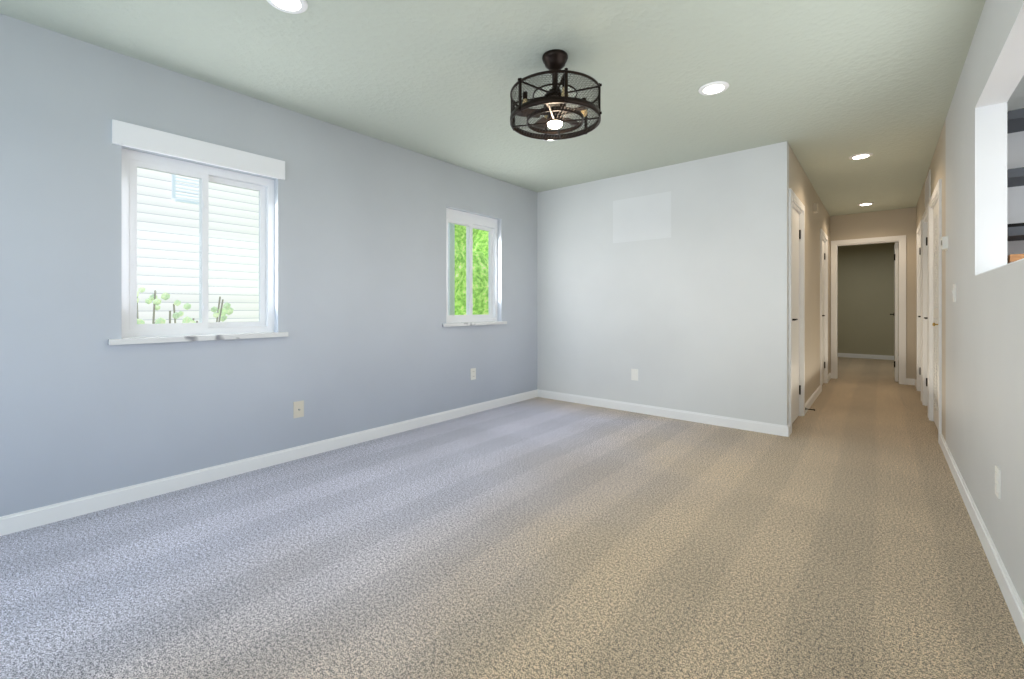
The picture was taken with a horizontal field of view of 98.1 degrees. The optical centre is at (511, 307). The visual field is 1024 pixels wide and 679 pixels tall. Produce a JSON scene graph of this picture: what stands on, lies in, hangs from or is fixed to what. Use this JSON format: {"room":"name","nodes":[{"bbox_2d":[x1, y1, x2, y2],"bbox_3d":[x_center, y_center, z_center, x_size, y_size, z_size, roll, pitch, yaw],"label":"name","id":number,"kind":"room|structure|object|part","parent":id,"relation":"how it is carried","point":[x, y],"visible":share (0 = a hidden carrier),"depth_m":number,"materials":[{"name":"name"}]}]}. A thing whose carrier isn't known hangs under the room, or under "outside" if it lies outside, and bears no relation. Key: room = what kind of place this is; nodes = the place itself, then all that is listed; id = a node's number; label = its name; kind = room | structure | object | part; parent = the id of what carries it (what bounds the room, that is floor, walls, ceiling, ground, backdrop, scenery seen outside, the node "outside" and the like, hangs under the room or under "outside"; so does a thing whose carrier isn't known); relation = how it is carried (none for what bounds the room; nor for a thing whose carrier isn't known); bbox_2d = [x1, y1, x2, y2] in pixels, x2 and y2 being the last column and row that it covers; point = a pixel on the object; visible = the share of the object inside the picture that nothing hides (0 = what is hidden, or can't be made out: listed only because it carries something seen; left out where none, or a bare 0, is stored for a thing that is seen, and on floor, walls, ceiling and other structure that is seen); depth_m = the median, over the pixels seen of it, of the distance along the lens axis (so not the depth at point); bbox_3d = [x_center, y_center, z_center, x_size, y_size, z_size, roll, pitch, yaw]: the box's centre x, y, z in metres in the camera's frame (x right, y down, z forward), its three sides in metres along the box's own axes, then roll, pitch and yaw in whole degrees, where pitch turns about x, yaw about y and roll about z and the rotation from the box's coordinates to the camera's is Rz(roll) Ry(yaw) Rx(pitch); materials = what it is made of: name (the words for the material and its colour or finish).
{"room":"empty living room","nodes":[
{"label":"empty living room","id":0,"kind":"room"},
{"bbox_2d":[0,14,536,516],"bbox_3d":[0.521,-0.157,5.749,0.160,2.465,14.700,0,0,40],"label":"wall","id":1,"kind":"structure","parent":0,"point":[368,342],"depth_m":2.78,"materials":[{"name":"paint"}]},
{"bbox_2d":[108,119,287,344],"bbox_3d":[-1.912,-0.406,2.778,0.162,1.215,0.930,0,0,40],"label":"window","id":2,"kind":"structure","parent":1,"relation":"in","point":[126,134],"depth_m":2.73,"materials":[{"name":"white plastic"}]},
{"bbox_2d":[0,390,535,535],"bbox_3d":[-1.871,1.032,2.743,0.013,0.088,6.820,0,0,40],"label":"baseboard","id":3,"kind":"structure","parent":1,"relation":"attached to","point":[56,511],"depth_m":2.75,"materials":[{"name":"white wood"}]},
{"bbox_2d":[293,400,303,417],"bbox_3d":[-1.516,0.726,3.164,0.020,0.115,0.072,0,0,40],"label":"outlet plate","id":4,"kind":"object","parent":1,"relation":"attached to","point":[298,409],"visible":1,"depth_m":3.16,"materials":[{"name":"beige plastic"}]},
{"bbox_2d":[470,368,475,379],"bbox_3d":[-0.394,0.675,4.519,0.010,0.115,0.072,0,0,40],"label":"electrical outlet plate","id":5,"kind":"object","parent":1,"relation":"attached to","point":[472,371],"depth_m":4.51,"materials":[{"name":"white plastic"}]},
{"bbox_2d":[442,208,506,326],"bbox_3d":[-0.408,-0.394,4.583,0.162,1.150,0.910,0,0,40],"label":"window","id":6,"kind":"structure","parent":1,"relation":"in","point":[470,221],"depth_m":4.61,"materials":[{"name":"white plastic"}]},
{"bbox_2d":[0,0,985,215],"bbox_3d":[2.480,-1.449,4.117,5.260,0.120,14.700,0,0,40],"label":"ceiling","id":7,"kind":"structure","parent":0,"point":[825,89],"depth_m":2.59,"materials":[{"name":"grey paint"}]},
{"bbox_2d":[267,0,307,13],"bbox_3d":[-1.021,-1.385,2.009,0.177,0.008,0.177,0,0,34],"label":"recessed light","id":8,"kind":"object","parent":7,"relation":"in","point":[301,6],"depth_m":2.03,"materials":[{"name":"white plastic"}]},
{"bbox_2d":[510,49,601,139],"bbox_3d":[0.238,-1.190,2.457,0.498,0.397,0.506,0,0,40],"label":"ceiling fan","id":9,"kind":"object","parent":7,"relation":"hanging from","point":[555,100],"depth_m":2.39,"materials":[{"name":"brown metal"}]},
{"bbox_2d":[698,81,728,94],"bbox_3d":[1.278,-1.385,2.814,0.177,0.008,0.177,0,0,34],"label":"recessed light","id":10,"kind":"object","parent":7,"relation":"in","point":[718,86],"depth_m":2.80,"materials":[{"name":"white plastic"}]},
{"bbox_2d":[849,153,872,159],"bbox_3d":[3.201,-1.385,4.076,0.177,0.008,0.177,0,0,34],"label":"recessed light","id":11,"kind":"object","parent":7,"relation":"in","point":[863,155],"depth_m":4.07,"materials":[{"name":"white plastic"}]},
{"bbox_2d":[858,203,873,205],"bbox_3d":[4.747,-1.385,5.963,0.177,0.008,0.177,0,0,34],"label":"recessed light","id":12,"kind":"object","parent":7,"relation":"in","point":[862,204],"depth_m":5.96,"materials":[{"name":"white plastic"}]},
{"bbox_2d":[0,357,1023,678],"bbox_3d":[2.480,1.136,4.117,5.260,0.120,14.700,0,0,40],"label":"floor","id":13,"kind":"structure","parent":0,"point":[834,535],"depth_m":1.88,"materials":[{"name":"beige carpet"}]},
{"bbox_2d":[537,141,788,425],"bbox_3d":[1.337,-0.157,4.581,2.590,2.465,0.110,0,0,40],"label":"wall","id":14,"kind":"structure","parent":0,"point":[691,314],"depth_m":4.28,"materials":[{"name":"paint"}]},
{"bbox_2d":[631,369,637,380],"bbox_3d":[1.260,0.692,4.567,0.072,0.115,0.009,0,0,40],"label":"electrical outlet plate","id":15,"kind":"object","parent":14,"relation":"attached to","point":[634,374],"depth_m":4.56,"materials":[{"name":"white plastic"}]},
{"bbox_2d":[613,191,670,242],"bbox_3d":[1.313,-0.909,4.528,0.620,0.450,0.001,0,0,40],"label":"panel","id":16,"kind":"object","parent":14,"relation":"attached to","point":[646,217],"depth_m":4.52,"materials":[{"name":"paint"}]},
{"bbox_2d":[536,389,790,436],"bbox_3d":[1.320,1.032,4.527,2.573,0.088,0.033,0,0,40],"label":"baseboard","id":17,"kind":"structure","parent":14,"relation":"attached to","point":[775,429],"depth_m":4.29,"materials":[{"name":"white wood"}]},
{"bbox_2d":[789,146,829,402],"bbox_3d":[3.563,-0.157,5.316,0.110,2.465,3.870,0,0,40],"label":"wall","id":18,"kind":"structure","parent":0,"point":[801,187],"depth_m":5.00,"materials":[{"name":"paint"}]},
{"bbox_2d":[792,206,800,422],"bbox_3d":[2.628,0.066,4.127,0.090,1.997,0.724,0,0,40],"label":"door","id":19,"kind":"structure","parent":18,"relation":"in","point":[796,386],"depth_m":4.22,"materials":[{"name":"white wood"}]},
{"bbox_2d":[789,188,804,433],"bbox_3d":[2.594,0.032,4.152,0.142,2.088,0.876,0,0,40],"label":"door frame","id":20,"kind":"structure","parent":18,"relation":"attached to","point":[794,201],"depth_m":4.40,"materials":[{"name":"white wood"}]},
{"bbox_2d":[805,385,820,413],"bbox_3d":[3.434,1.032,5.066,0.013,0.088,1.604,0,0,40],"label":"baseboard","id":21,"kind":"structure","parent":18,"relation":"attached to","point":[810,401],"depth_m":4.99,"materials":[{"name":"white wood"}]},
{"bbox_2d":[822,240,824,384],"bbox_3d":[4.216,0.066,6.032,0.090,1.997,0.724,0,0,40],"label":"door","id":22,"kind":"structure","parent":18,"relation":"in","point":[823,315],"depth_m":6.24,"materials":[{"name":"white wood"}]},
{"bbox_2d":[820,228,827,391],"bbox_3d":[4.181,0.032,6.057,0.142,2.088,0.876,0,0,40],"label":"door frame","id":23,"kind":"structure","parent":18,"relation":"attached to","point":[823,236],"depth_m":6.30,"materials":[{"name":"white wood"}]},
{"bbox_2d":[838,242,898,355],"bbox_3d":[7.176,-0.157,9.706,5.000,2.465,0.100,0,0,40],"label":"wall","id":24,"kind":"structure","parent":0,"point":[865,297],"depth_m":9.38,"materials":[{"name":"paint"}]},
{"bbox_2d":[838,353,898,359],"bbox_3d":[7.527,1.032,9.339,2.790,0.088,0.013,0,0,40],"label":"baseboard","id":25,"kind":"structure","parent":24,"relation":"attached to","point":[885,357],"depth_m":9.36,"materials":[{"name":"white wood"}]},
{"bbox_2d":[830,207,915,378],"bbox_3d":[5.252,-0.157,6.499,1.190,2.465,0.110,0,0,40],"label":"wall","id":26,"kind":"structure","parent":0,"point":[894,222],"depth_m":6.26,"materials":[{"name":"paint"}]},
{"bbox_2d":[831,235,905,384],"bbox_3d":[5.217,0.032,6.528,0.856,2.088,0.142,0,0,40],"label":"door frame","id":27,"kind":"structure","parent":26,"relation":"attached to","point":[901,239],"depth_m":6.42,"materials":[{"name":"white wood"}]},
{"bbox_2d":[890,242,897,381],"bbox_3d":[5.725,0.065,6.661,0.090,1.998,0.716,0,0,40],"label":"door","id":28,"kind":"structure","parent":26,"relation":"in","point":[895,313],"depth_m":6.38,"materials":[{"name":"white wood"}]},
{"bbox_2d":[916,0,1023,605],"bbox_3d":[2.175,-0.157,1.962,0.110,2.465,10.800,0,0,40],"label":"wall","id":29,"kind":"structure","parent":0,"point":[984,373],"depth_m":2.14,"materials":[{"name":"paint"}]},
{"bbox_2d":[916,221,920,390],"bbox_3d":[5.043,0.032,5.404,0.142,2.088,0.876,0,0,40],"label":"door frame","id":30,"kind":"structure","parent":29,"relation":"attached to","point":[918,232],"depth_m":5.72,"materials":[{"name":"white wood"}]},
{"bbox_2d":[918,248,920,374],"bbox_3d":[5.012,0.066,5.434,0.090,1.997,0.724,0,0,40],"label":"door","id":31,"kind":"structure","parent":29,"relation":"in","point":[919,316],"depth_m":5.70,"materials":[{"name":"white"}]},
{"bbox_2d":[921,212,924,404],"bbox_3d":[4.364,0.032,4.590,0.142,2.088,0.796,0,0,40],"label":"door frame","id":32,"kind":"structure","parent":29,"relation":"attached to","point":[924,308],"depth_m":4.89,"materials":[{"name":"white wood"}]},
{"bbox_2d":[924,237,927,385],"bbox_3d":[4.333,0.066,4.619,0.090,1.997,0.644,0,0,40],"label":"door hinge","id":33,"kind":"structure","parent":29,"relation":"in","point":[926,317],"depth_m":4.85,"materials":[{"name":"white"}]},
{"bbox_2d":[925,169,930,208],"bbox_3d":[4.221,-1.194,4.514,0.013,0.280,0.580,0,0,40],"label":"air vent","id":34,"kind":"object","parent":29,"relation":"in","point":[928,189],"visible":0.96,"depth_m":4.42,"materials":[{"name":"white"}]},
{"bbox_2d":[925,179,941,442],"bbox_3d":[3.743,0.032,3.845,0.142,2.088,1.016,0,0,40],"label":"door frame","id":35,"kind":"structure","parent":29,"relation":"attached to","point":[936,196],"depth_m":4.21,"materials":[{"name":"white wood"}]},
{"bbox_2d":[932,201,937,428],"bbox_3d":[3.707,0.064,3.875,0.068,1.995,0.861,0,0,40],"label":"door","id":36,"kind":"structure","parent":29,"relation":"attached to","point":[935,314],"depth_m":4.03,"materials":[{"name":"white wood"}]},
{"bbox_2d":[941,235,947,250],"bbox_3d":[3.127,-0.464,3.213,0.028,0.100,0.136,0,0,40],"label":"thermostat","id":37,"kind":"object","parent":29,"relation":"attached to","point":[944,242],"visible":1,"depth_m":3.17,"materials":[{"name":"white plastic"}]},
{"bbox_2d":[952,284,955,301],"bbox_3d":[2.844,-0.094,2.862,0.016,0.115,0.072,0,0,40],"label":"light switch","id":38,"kind":"object","parent":29,"relation":"attached to","point":[954,292],"visible":1,"depth_m":2.83,"materials":[{"name":"white plastic"}]},
{"bbox_2d":[939,433,1023,643],"bbox_3d":[1.022,1.032,0.673,0.013,0.088,7.342,0,0,40],"label":"baseboard","id":39,"kind":"structure","parent":29,"relation":"attached to","point":[1013,601],"depth_m":1.87,"materials":[{"name":"white wood"}]},
{"bbox_2d":[995,465,1000,499],"bbox_3d":[1.950,0.702,1.786,0.009,0.115,0.072,0,0,40],"label":"electrical outlet plate","id":40,"kind":"object","parent":29,"relation":"attached to","point":[997,471],"depth_m":1.77,"materials":[{"name":"white plastic"}]},
{"bbox_2d":[975,3,1023,275],"bbox_3d":[1.637,-0.584,1.317,0.110,0.850,2.320,0,0,40],"label":"trim","id":41,"kind":"structure","parent":29,"relation":"attached to","point":[1005,76],"depth_m":2.19,"materials":[{"name":"white paint"}]},
{"bbox_2d":[1007,254,1023,263],"bbox_3d":[2.973,0.408,2.006,1.040,1.335,0.448,0,0,40],"label":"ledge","id":42,"kind":"object","parent":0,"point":[1011,258],"visible":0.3,"depth_m":2.16,"materials":[{"name":"brown wood"}]},
{"bbox_2d":[1007,75,1023,255],"bbox_3d":[3.256,-0.157,2.135,1.330,2.465,0.110,0,0,40],"label":"wall","id":43,"kind":"structure","parent":0,"point":[1015,159],"depth_m":2.45,"materials":[{"name":"white paint"}]},
{"bbox_2d":[1007,108,1023,240],"bbox_3d":[3.031,-0.717,2.076,1.000,0.695,0.270,0,0,40],"label":"floating shelves","id":44,"kind":"object","parent":43,"relation":"attached to","point":[1015,176],"visible":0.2,"depth_m":2.30,"materials":[{"name":"grey wood"}]},
{"label":"outside","id":45,"kind":"structure","parent":0,"visible":0},
{"bbox_3d":[-1.214,1.551,6.869,3.940,0.250,17.000,0,0,40],"label":"lawn","id":46,"kind":"structure","parent":45,"visible":0},
{"bbox_2d":[137,287,233,323],"bbox_3d":[-2.463,0.640,3.178,0.632,1.573,0.840,0,0,40],"label":"bush","id":47,"kind":"object","parent":46,"relation":"on","point":[153,298],"depth_m":3.28,"materials":[{"name":"green plant"}]},
{"bbox_2d":[137,168,258,323],"bbox_3d":[-4.070,-1.924,6.645,0.240,7.000,13.000,0,0,40],"label":"house","id":48,"kind":"structure","parent":46,"relation":"on","point":[147,221],"depth_m":6.10,"materials":[{"name":"white"}]},
{"bbox_3d":[-4.409,-1.699,6.081,0.040,0.550,0.400,0,0,40],"label":"gable louver","id":49,"kind":"part","parent":48,"relation":"part of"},
{"bbox_2d":[448,223,454,314],"bbox_3d":[-0.734,-0.324,5.219,0.090,3.600,0.080,0,0,40],"label":"downspout","id":50,"kind":"object","parent":46,"relation":"on","point":[451,263],"depth_m":5.18,"materials":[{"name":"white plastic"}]},
{"bbox_2d":[455,224,487,314],"bbox_3d":[-0.595,-0.999,7.618,3.414,5.643,5.824,0,0,40],"label":"foliage","id":51,"kind":"object","parent":46,"relation":"on","point":[459,287],"depth_m":6.31,"materials":[{"name":"green plant"}]}
]}

